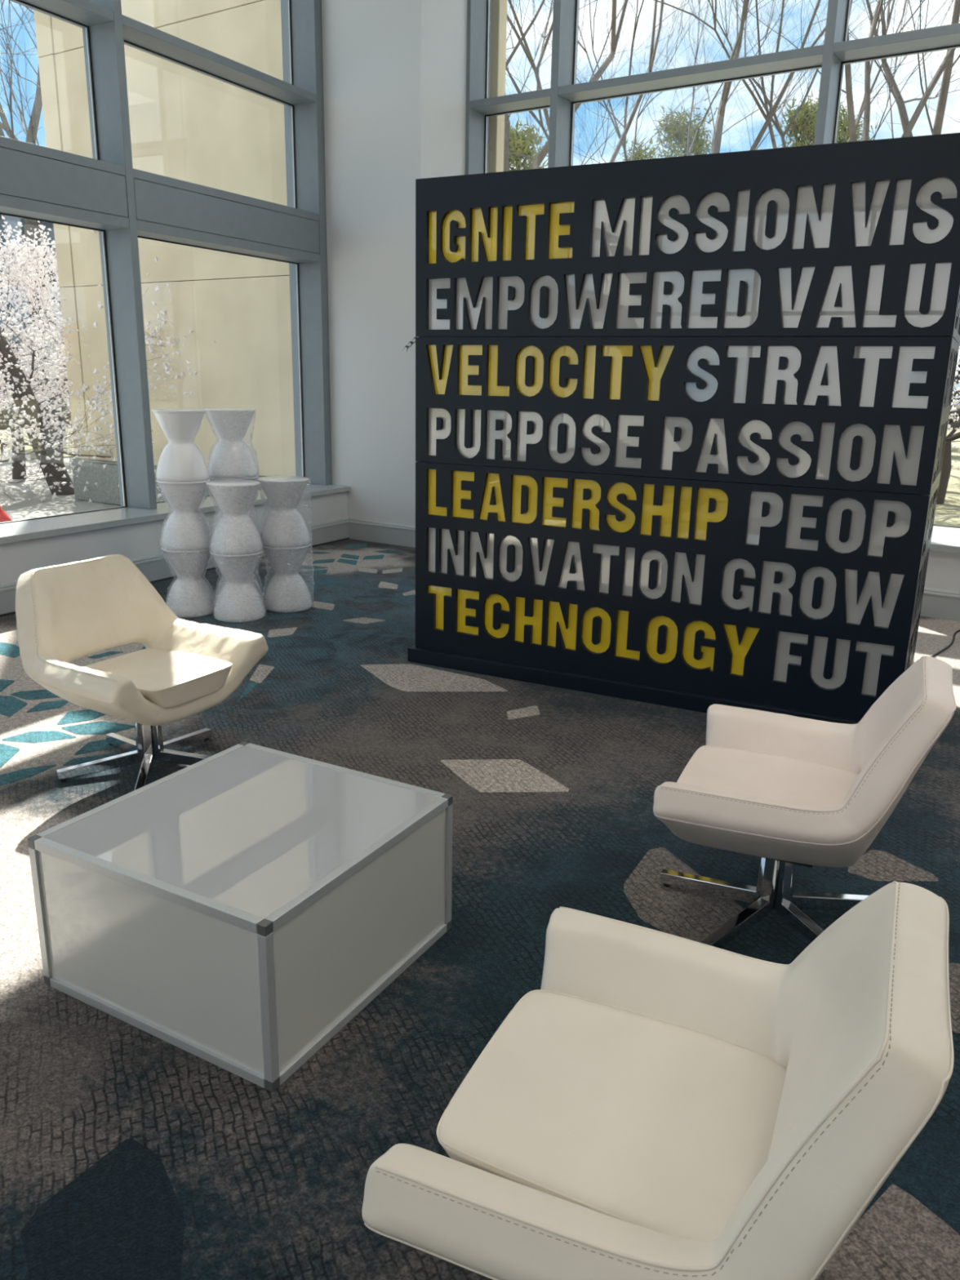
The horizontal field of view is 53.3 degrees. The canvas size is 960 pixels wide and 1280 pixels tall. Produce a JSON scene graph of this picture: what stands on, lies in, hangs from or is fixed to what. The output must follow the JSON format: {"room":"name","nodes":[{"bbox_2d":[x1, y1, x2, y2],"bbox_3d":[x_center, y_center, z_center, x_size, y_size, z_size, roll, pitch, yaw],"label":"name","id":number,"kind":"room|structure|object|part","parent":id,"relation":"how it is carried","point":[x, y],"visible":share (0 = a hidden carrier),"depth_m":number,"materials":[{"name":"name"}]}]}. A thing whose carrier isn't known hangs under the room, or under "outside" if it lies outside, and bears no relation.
{"room":"lobby lounge","nodes":[
{"label":"lobby lounge","id":0,"kind":"room"},
{"bbox_2d":[0,491,347,584],"bbox_3d":[-5.221,-2.160,1.995,0.601,5.950,15.490,9,17,28],"label":"wall","id":1,"kind":"structure","parent":0,"point":[137,540],"depth_m":6.74,"materials":[{"name":"white paint"}]},
{"bbox_2d":[0,0,331,524],"bbox_3d":[-5.263,-2.297,1.980,0.320,5.220,15.485,9,17,28],"label":"window","id":2,"kind":"structure","parent":1,"relation":"in","point":[104,193],"depth_m":7.12,"materials":[{"name":"paint"}]},
{"bbox_3d":[-3.102,-3.046,5.835,0.318,0.060,2.070,9,17,28],"label":"band rail","id":3,"kind":"part","parent":2,"relation":"part of","materials":[{"name":"metal"}]},
{"bbox_3d":[-2.983,-2.866,5.814,0.037,0.264,2.062,9,17,28],"label":"band panel","id":4,"kind":"part","parent":2,"relation":"part of","materials":[{"name":"paint"}]},
{"bbox_3d":[-3.108,-2.722,5.924,0.318,0.068,2.070,9,17,28],"label":"band rail","id":5,"kind":"part","parent":2,"relation":"part of","materials":[{"name":"metal"}]},
{"bbox_3d":[-2.064,-3.525,7.648,0.318,0.060,2.077,9,17,28],"label":"band rail","id":6,"kind":"part","parent":2,"relation":"part of","materials":[{"name":"metal"}]},
{"bbox_3d":[-1.945,-3.345,7.628,0.037,0.264,2.069,9,17,28],"label":"band panel","id":7,"kind":"part","parent":2,"relation":"part of","materials":[{"name":"paint"}]},
{"bbox_3d":[-2.071,-3.201,7.737,0.318,0.068,2.077,9,17,28],"label":"band rail","id":8,"kind":"part","parent":2,"relation":"part of","materials":[{"name":"metal"}]},
{"bbox_2d":[0,518,349,617],"bbox_3d":[-5.000,0.659,2.614,0.027,0.195,15.490,9,17,28],"label":"baseboard","id":9,"kind":"structure","parent":1,"relation":"attached to","point":[154,567],"depth_m":7.17,"materials":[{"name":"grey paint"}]},
{"bbox_2d":[0,483,350,544],"bbox_3d":[-5.208,0.258,2.627,0.535,0.045,15.490,9,17,28],"label":"window sill","id":10,"kind":"structure","parent":1,"relation":"attached to","point":[11,532],"depth_m":6.79,"materials":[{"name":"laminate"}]},
{"bbox_2d":[280,0,332,484],"bbox_3d":[-1.545,-4.107,8.565,0.430,5.445,0.064,9,17,28],"label":"trim","id":11,"kind":"structure","parent":1,"relation":"attached to","point":[282,7],"depth_m":8.67,"materials":[{"name":"paint"}]},
{"bbox_2d":[321,0,467,525],"bbox_3d":[-0.814,-3.933,8.746,1.420,5.950,1.020,11,18,31],"label":"wall pier","id":12,"kind":"object","parent":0,"point":[395,71],"visible":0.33,"depth_m":8.25,"materials":[{"name":"white paint"}]},
{"bbox_2d":[348,518,415,547],"bbox_3d":[-0.910,-1.002,8.935,0.845,0.195,0.027,11,18,31],"label":"baseboard","id":13,"kind":"object","parent":12,"relation":"attached to","point":[394,534],"visible":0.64,"depth_m":8.93,"materials":[{"name":"grey paint"}]},
{"bbox_2d":[0,538,959,1279],"bbox_3d":[-0.028,1.718,-0.290,13.800,0.122,15.735,11,18,31],"label":"floor","id":14,"kind":"structure","parent":0,"point":[126,1153],"depth_m":2.70,"materials":[{"name":"carpet"}]},
{"bbox_2d":[15,554,268,790],"bbox_3d":[-1.326,0.116,3.716,0.707,0.795,0.784,9,17,28],"label":"lounge chair","id":15,"kind":"object","parent":14,"relation":"on","point":[65,613],"visible":1,"depth_m":3.69,"materials":[{"name":"beige leather"}]},
{"bbox_3d":[-1.466,0.405,3.686,0.321,0.224,0.031,-7,18,-28],"label":"leg","id":16,"kind":"part","parent":15,"relation":"part of","materials":[{"name":"silver metal"}]},
{"bbox_3d":[-1.269,0.433,3.600,0.031,0.224,0.321,-2,16,-11],"label":"leg","id":17,"kind":"part","parent":15,"relation":"part of","materials":[{"name":"silver metal"}]},
{"bbox_2d":[85,648,232,708],"bbox_3d":[-1.262,0.142,3.685,0.486,0.094,0.443,9,17,28],"label":"seat cushion","id":18,"kind":"object","parent":15,"relation":"on","point":[166,678],"depth_m":3.64,"materials":[{"name":"beige leather"}]},
{"bbox_2d":[160,547,215,617],"bbox_3d":[-1.882,-0.389,6.199,0.328,0.430,0.328,11,18,31],"label":"stool","id":19,"kind":"object","parent":14,"relation":"on","point":[189,596],"visible":0.79,"depth_m":6.10,"materials":[{"name":"white ceramic"}]},
{"bbox_2d":[155,479,211,551],"bbox_3d":[-1.874,-0.804,6.084,0.328,0.430,0.328,11,18,31],"label":"stool","id":20,"kind":"object","parent":19,"relation":"on","point":[185,529],"visible":0.84,"depth_m":5.99,"materials":[{"name":"white plastic"}]},
{"bbox_2d":[151,408,209,482],"bbox_3d":[-1.866,-1.218,5.970,0.328,0.430,0.328,11,18,31],"label":"stool","id":21,"kind":"object","parent":20,"relation":"on","point":[180,460],"visible":1,"depth_m":5.88,"materials":[{"name":"white plastic"}]},
{"bbox_2d":[159,489,216,603],"bbox_3d":[-1.879,-0.569,6.149,0.342,0.796,0.343,11,18,31],"label":"film","id":22,"kind":"object","parent":19,"relation":"attached to","point":[206,490],"visible":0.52,"depth_m":6.12,"materials":[{"name":"clear plastic"}]},
{"bbox_2d":[209,549,265,622],"bbox_3d":[-1.544,-0.357,6.106,0.328,0.430,0.328,11,18,31],"label":"stool","id":23,"kind":"object","parent":14,"relation":"on","point":[238,600],"visible":0.88,"depth_m":6.01,"materials":[{"name":"white plastic"}]},
{"bbox_2d":[205,479,262,555],"bbox_3d":[-1.536,-0.771,5.992,0.328,0.430,0.328,11,18,31],"label":"stool","id":24,"kind":"object","parent":23,"relation":"on","point":[234,533],"visible":1,"depth_m":5.90,"materials":[{"name":"white plastic"}]},
{"bbox_2d":[204,482,266,616],"bbox_3d":[-1.540,-0.565,6.048,0.344,0.853,0.342,11,18,31],"label":"film","id":25,"kind":"object","parent":23,"relation":"attached to","point":[250,513],"visible":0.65,"depth_m":6.04,"materials":[{"name":"clear plastic"}]},
{"bbox_2d":[215,573,263,601],"bbox_3d":[-1.638,-0.459,6.468,0.328,0.430,0.328,11,18,31],"label":"stool","id":26,"kind":"object","parent":14,"relation":"on","point":[255,581],"visible":0.1,"depth_m":6.44,"materials":[{"name":"white ceramic"}]},
{"bbox_2d":[204,409,264,597],"bbox_3d":[-1.630,-0.873,6.354,0.344,1.281,0.341,11,18,31],"label":"film","id":27,"kind":"object","parent":26,"relation":"attached to","point":[255,410],"visible":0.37,"depth_m":6.31,"materials":[{"name":"clear plastic"}]},
{"bbox_2d":[208,475,261,537],"bbox_3d":[-1.630,-0.873,6.354,0.328,0.430,0.328,11,18,31],"label":"stool","id":28,"kind":"object","parent":26,"relation":"on","point":[254,478],"visible":0.16,"depth_m":6.29,"materials":[{"name":"white plastic"}]},
{"bbox_2d":[204,408,257,478],"bbox_3d":[-1.622,-1.288,6.239,0.328,0.430,0.328,11,18,31],"label":"stool","id":29,"kind":"object","parent":28,"relation":"on","point":[231,457],"visible":0.98,"depth_m":6.14,"materials":[{"name":"white plastic"}]},
{"bbox_2d":[27,741,453,1092],"bbox_3d":[-0.595,0.654,2.538,0.760,0.410,0.760,9,17,28],"label":"table","id":30,"kind":"object","parent":14,"relation":"on","point":[237,908],"visible":1,"depth_m":2.30,"materials":[{"name":"glass"}]},
{"bbox_3d":[-0.776,0.736,2.227,0.712,0.362,0.006,9,17,28],"label":"panel","id":31,"kind":"part","parent":30,"relation":"part of","materials":[{"name":"white glass"}]},
{"bbox_3d":[-0.592,0.463,2.486,0.712,0.010,0.712,9,17,28],"label":"panel","id":32,"kind":"part","parent":30,"relation":"part of","materials":[{"name":"white glass"}]},
{"bbox_3d":[-0.274,0.708,2.366,0.006,0.362,0.712,9,17,28],"label":"panel","id":33,"kind":"part","parent":30,"relation":"part of","materials":[{"name":"grey plastic"}]},
{"bbox_2d":[262,543,312,613],"bbox_3d":[-1.288,-0.427,6.378,0.328,0.430,0.328,11,18,31],"label":"stool","id":34,"kind":"object","parent":14,"relation":"on","point":[286,592],"visible":0.88,"depth_m":6.28,"materials":[{"name":"white plastic"}]},
{"bbox_2d":[257,475,310,547],"bbox_3d":[-1.280,-0.842,6.264,0.328,0.430,0.328,11,18,31],"label":"stool","id":35,"kind":"object","parent":34,"relation":"on","point":[284,526],"visible":0.99,"depth_m":6.17,"materials":[{"name":"white plastic"}]},
{"bbox_2d":[256,479,315,606],"bbox_3d":[-1.281,-0.635,6.320,0.350,0.853,0.346,11,18,31],"label":"film","id":36,"kind":"object","parent":34,"relation":"on","point":[256,479],"visible":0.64,"depth_m":6.32,"materials":[{"name":"clear plastic"}]},
{"bbox_2d":[403,336,417,351],"bbox_3d":[0.484,-1.245,6.510,1.666,2.004,1.559,-5,17,-22],"label":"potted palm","id":37,"kind":"object","parent":14,"relation":"on","point":[412,343],"visible":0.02,"depth_m":6.65,"materials":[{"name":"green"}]},
{"bbox_2d":[361,880,954,1279],"bbox_3d":[0.281,0.757,1.499,0.727,0.795,0.784,8,17,23],"label":"lounge chair","id":38,"kind":"object","parent":14,"relation":"on","point":[664,1106],"visible":1,"depth_m":1.37,"materials":[{"name":"beige leather"}]},
{"bbox_2d":[437,991,786,1240],"bbox_3d":[0.224,0.764,1.528,0.486,0.094,0.443,8,17,23],"label":"seat cushion","id":39,"kind":"object","parent":38,"relation":"on","point":[660,1119],"depth_m":1.49,"materials":[{"name":"beige leather"}]},
{"bbox_3d":[0.440,1.012,1.614,0.321,0.224,0.031,-2,16,-11],"label":"leg","id":40,"kind":"part","parent":38,"relation":"part of","materials":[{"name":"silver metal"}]},
{"bbox_2d":[407,132,959,724],"bbox_3d":[0.959,-0.991,4.803,2.516,2.438,0.954,9,17,26],"label":"wall sign","id":41,"kind":"object","parent":14,"relation":"on","point":[682,422],"visible":0.97,"depth_m":4.33,"materials":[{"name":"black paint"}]},
{"bbox_3d":[0.749,-0.241,4.614,2.456,1.084,0.028,9,17,26],"label":"panel","id":42,"kind":"part","parent":41,"relation":"part of","materials":[{"name":"black fabric"}]},
{"bbox_3d":[0.765,-1.065,4.387,2.456,0.619,0.028,9,17,26],"label":"panel","id":43,"kind":"part","parent":41,"relation":"part of","materials":[{"name":"black fabric"}]},
{"bbox_3d":[0.778,-1.718,4.208,2.456,0.728,0.028,9,17,26],"label":"panel","id":44,"kind":"part","parent":41,"relation":"part of","materials":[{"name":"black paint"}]},
{"bbox_3d":[2.039,-0.178,4.476,0.028,1.084,0.892,9,17,26],"label":"panel","id":45,"kind":"part","parent":41,"relation":"part of","materials":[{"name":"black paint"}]},
{"bbox_3d":[2.055,-1.002,4.249,0.028,0.619,0.892,9,17,26],"label":"panel","id":46,"kind":"part","parent":41,"relation":"part of","materials":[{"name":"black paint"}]},
{"bbox_3d":[2.068,-1.655,4.070,0.028,0.728,0.892,9,17,26],"label":"panel","id":47,"kind":"part","parent":41,"relation":"part of","materials":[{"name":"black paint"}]},
{"bbox_2d":[653,656,956,948],"bbox_3d":[0.887,0.435,2.712,0.727,0.795,0.784,8,17,23],"label":"lounge chair","id":48,"kind":"object","parent":14,"relation":"on","point":[786,791],"visible":1,"depth_m":2.62,"materials":[{"name":"leather"}]},
{"bbox_2d":[677,746,859,807],"bbox_3d":[0.829,0.442,2.740,0.486,0.094,0.443,8,17,23],"label":"seat cushion","id":49,"kind":"object","parent":48,"relation":"on","point":[788,775],"depth_m":2.78,"materials":[{"name":"leather"}]},
{"bbox_3d":[0.858,0.575,2.763,0.220,0.027,0.220,8,17,23],"label":"mounting plate","id":50,"kind":"part","parent":48,"relation":"part of","materials":[{"name":"black plastic"}]},
{"bbox_3d":[0.937,0.743,2.629,0.031,0.224,0.321,-5,17,-23],"label":"leg","id":51,"kind":"part","parent":48,"relation":"part of","materials":[{"name":"silver metal"}]},
{"bbox_3d":[1.048,0.695,2.809,0.321,0.224,0.031,0,15,-5],"label":"leg","id":52,"kind":"part","parent":48,"relation":"part of","materials":[{"name":"silver metal"}]},
{"bbox_2d":[931,629,959,657],"bbox_3d":[2.719,0.059,5.515,0.280,0.100,2.074,14,20,38],"label":"power cable","id":53,"kind":"object","parent":14,"relation":"on","point":[957,631],"visible":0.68,"depth_m":5.75,"materials":[{"name":"black plastic"}]},
{"bbox_2d":[924,550,959,591],"bbox_3d":[4.875,-2.854,5.228,12.130,5.950,1.000,11,18,31],"label":"wall","id":54,"kind":"structure","parent":0,"point":[943,571],"depth_m":6.42,"materials":[{"name":"white paint"}]},
{"bbox_2d":[465,0,959,528],"bbox_3d":[5.050,-3.053,5.452,12.130,5.220,0.320,11,18,31],"label":"window","id":55,"kind":"structure","parent":54,"relation":"in","point":[563,94],"depth_m":7.64,"materials":[{"name":"paint"}]},
{"bbox_2d":[920,587,959,621],"bbox_3d":[4.543,0.029,5.574,12.130,0.195,0.027,11,18,31],"label":"baseboard","id":56,"kind":"structure","parent":54,"relation":"attached to","point":[936,603],"depth_m":6.45,"materials":[{"name":"grey paint"}]},
{"bbox_2d":[929,525,959,553],"bbox_3d":[4.805,-0.438,5.856,12.130,0.045,0.985,11,18,31],"label":"windowsill","id":57,"kind":"structure","parent":54,"relation":"attached to","point":[944,539],"depth_m":6.57,"materials":[{"name":"paint"}]},
{"label":"outside","id":58,"kind":"structure","parent":0,"visible":0},
{"bbox_2d":[0,457,121,520],"bbox_3d":[-4.516,-3.945,20.419,150.000,0.240,150.000,11,18,31],"label":"ground","id":59,"kind":"structure","parent":58,"point":[29,505],"depth_m":11.81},
{"bbox_2d":[0,505,12,522],"bbox_3d":[-3.872,-0.836,7.747,0.240,0.515,0.200,11,18,31],"label":"fire hydrant","id":60,"kind":"object","parent":59,"relation":"on","point":[4,517],"visible":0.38,"depth_m":7.67,"materials":[{"name":"red metal"}]},
{"bbox_2d":[0,10,39,145],"bbox_3d":[-12.228,-15.061,26.817,9.479,17.697,14.961,-2,16,-10],"label":"bare tree","id":61,"kind":"object","parent":59,"relation":"on","point":[5,126],"visible":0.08,"depth_m":23.79,"materials":[{"name":"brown plant"}]},
{"bbox_2d":[0,0,66,438],"bbox_3d":[-8.629,-12.234,18.726,9.616,16.677,10.006,2,15,4],"label":"bare tree","id":62,"kind":"object","parent":59,"relation":"on","point":[31,132],"visible":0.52,"depth_m":20.27,"materials":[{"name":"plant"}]},
{"bbox_2d":[0,222,71,463],"bbox_3d":[-7.705,-4.741,16.582,7.989,5.312,7.799,11,18,31],"label":"cherry tree","id":63,"kind":"object","parent":59,"relation":"on","point":[61,403],"visible":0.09,"depth_m":14.56,"materials":[{"name":"grey plant"}]},
{"bbox_2d":[0,328,74,495],"bbox_3d":[-7.112,-5.399,11.818,3.648,7.306,3.435,-2,16,-11],"label":"bare tree","id":64,"kind":"object","parent":59,"relation":"on","point":[66,490],"visible":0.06,"depth_m":12.21,"materials":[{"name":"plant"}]},
{"bbox_2d":[0,215,85,506],"bbox_3d":[-7.014,-3.988,13.715,7.464,5.642,7.550,15,21,41],"label":"cherry tree","id":65,"kind":"object","parent":59,"relation":"on","point":[19,471],"visible":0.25,"depth_m":11.96,"materials":[{"name":"grey plant"}]},
{"bbox_2d":[0,221,216,502],"bbox_3d":[-6.485,-3.531,11.759,7.269,5.794,7.908,-9,19,-34],"label":"cherry tree","id":66,"kind":"object","parent":59,"relation":"on","point":[55,421],"visible":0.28,"depth_m":11.49,"materials":[{"name":"grey plant"}]},
{"bbox_2d":[33,0,506,505],"bbox_3d":[-2.392,-5.421,9.707,5.720,8.350,0.810,11,18,31],"label":"building wall","id":67,"kind":"structure","parent":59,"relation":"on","point":[188,125],"depth_m":9.97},
{"bbox_2d":[0,404,959,527],"bbox_3d":[8.094,-1.693,12.612,120.000,0.029,150.000,11,18,31],"label":"lawn","id":68,"kind":"structure","parent":59,"relation":"on","point":[947,513],"depth_m":15.09,"materials":[{"name":"green plant"}]},
{"bbox_2d":[0,214,71,414],"bbox_3d":[-17.333,-12.379,35.627,10.400,7.450,8.200,3,16,7],"label":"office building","id":69,"kind":"structure","parent":68,"relation":"on","point":[11,220],"depth_m":30.97,"materials":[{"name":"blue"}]},
{"bbox_2d":[936,346,959,504],"bbox_3d":[5.876,-3.584,13.318,8.222,5.836,7.031,4,16,11],"label":"cherry tree","id":70,"kind":"object","parent":68,"relation":"on","point":[947,465],"visible":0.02,"depth_m":12.87,"materials":[{"name":"grey plant"}]},
{"bbox_2d":[508,116,547,171],"bbox_3d":[0.829,-8.331,22.533,3.227,7.472,4.147,-3,16,-15],"label":"pine tree","id":71,"kind":"object","parent":59,"relation":"on","point":[522,142],"visible":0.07,"depth_m":21.57,"materials":[{"name":"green plant"}]},
{"bbox_2d":[503,0,665,171],"bbox_3d":[0.003,-9.475,13.107,10.230,14.657,9.213,6,16,18],"label":"bare tree","id":72,"kind":"object","parent":59,"relation":"on","point":[541,155],"visible":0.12,"depth_m":13.61,"materials":[{"name":"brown plant"}]},
{"bbox_2d":[505,0,782,164],"bbox_3d":[-0.288,-11.226,17.308,9.977,15.791,13.758,-8,18,-29],"label":"bare tree","id":73,"kind":"object","parent":59,"relation":"on","point":[526,49],"visible":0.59,"depth_m":16.55,"materials":[{"name":"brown plant"}]},
{"bbox_2d":[620,135,667,161],"bbox_3d":[4.108,-9.500,26.368,3.205,7.813,3.326,7,16,21],"label":"pine tree","id":74,"kind":"object","parent":59,"relation":"on","point":[641,156],"visible":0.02,"depth_m":24.93,"materials":[{"name":"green plant"}]},
{"bbox_2d":[518,0,786,164],"bbox_3d":[3.916,-11.812,21.791,8.489,14.698,11.760,11,18,31],"label":"bare tree","id":75,"kind":"object","parent":59,"relation":"on","point":[624,144],"visible":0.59,"depth_m":20.59,"materials":[{"name":"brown plant"}]},
{"bbox_2d":[653,97,718,158],"bbox_3d":[5.651,-10.468,27.488,3.896,9.142,3.486,6,16,17],"label":"pine tree","id":76,"kind":"object","parent":59,"relation":"on","point":[672,129],"visible":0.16,"depth_m":26.48,"materials":[{"name":"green plant"}]},
{"bbox_2d":[660,0,915,155],"bbox_3d":[6.123,-11.643,17.362,8.242,16.805,11.266,-1,16,-7],"label":"bare tree","id":77,"kind":"object","parent":59,"relation":"on","point":[717,132],"visible":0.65,"depth_m":17.23,"materials":[{"name":"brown plant"}]},
{"bbox_2d":[653,0,954,151],"bbox_3d":[6.022,-12.846,20.849,14.366,17.271,9.200,-14,21,-43],"label":"bare tree","id":78,"kind":"object","parent":59,"relation":"on","point":[777,126],"visible":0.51,"depth_m":20.74,"materials":[{"name":"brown plant"}]},
{"bbox_2d":[773,90,848,147],"bbox_3d":[8.624,-10.007,26.049,2.978,9.128,2.947,7,16,20],"label":"pine tree","id":79,"kind":"object","parent":59,"relation":"on","point":[799,123],"visible":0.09,"depth_m":24.93,"materials":[{"name":"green plant"}]},
{"bbox_2d":[733,0,959,142],"bbox_3d":[5.154,-8.970,12.500,9.226,14.198,7.617,-6,17,-24],"label":"bare tree","id":80,"kind":"object","parent":59,"relation":"on","point":[852,131],"visible":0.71,"depth_m":13.35,"materials":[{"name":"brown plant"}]},
{"bbox_2d":[835,100,879,142],"bbox_3d":[10.005,-10.432,27.438,3.478,9.263,3.430,4,16,11],"label":"pine tree","id":81,"kind":"object","parent":59,"relation":"on","point":[844,135],"visible":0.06,"depth_m":26.27,"materials":[{"name":"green plant"}]},
{"bbox_2d":[848,0,959,137],"bbox_3d":[5.324,-10.602,15.222,13.474,15.905,11.181,-11,20,-38],"label":"bare tree","id":82,"kind":"object","parent":59,"relation":"on","point":[936,130],"visible":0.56,"depth_m":14.15,"materials":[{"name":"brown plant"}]},
{"bbox_2d":[947,344,959,428],"bbox_3d":[8.769,-11.217,40.546,50.549,4.747,6.170,6,16,17],"label":"hedge","id":83,"kind":"object","parent":59,"relation":"on","point":[951,422],"visible":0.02,"depth_m":37.02,"materials":[{"name":"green plant"}]}
]}

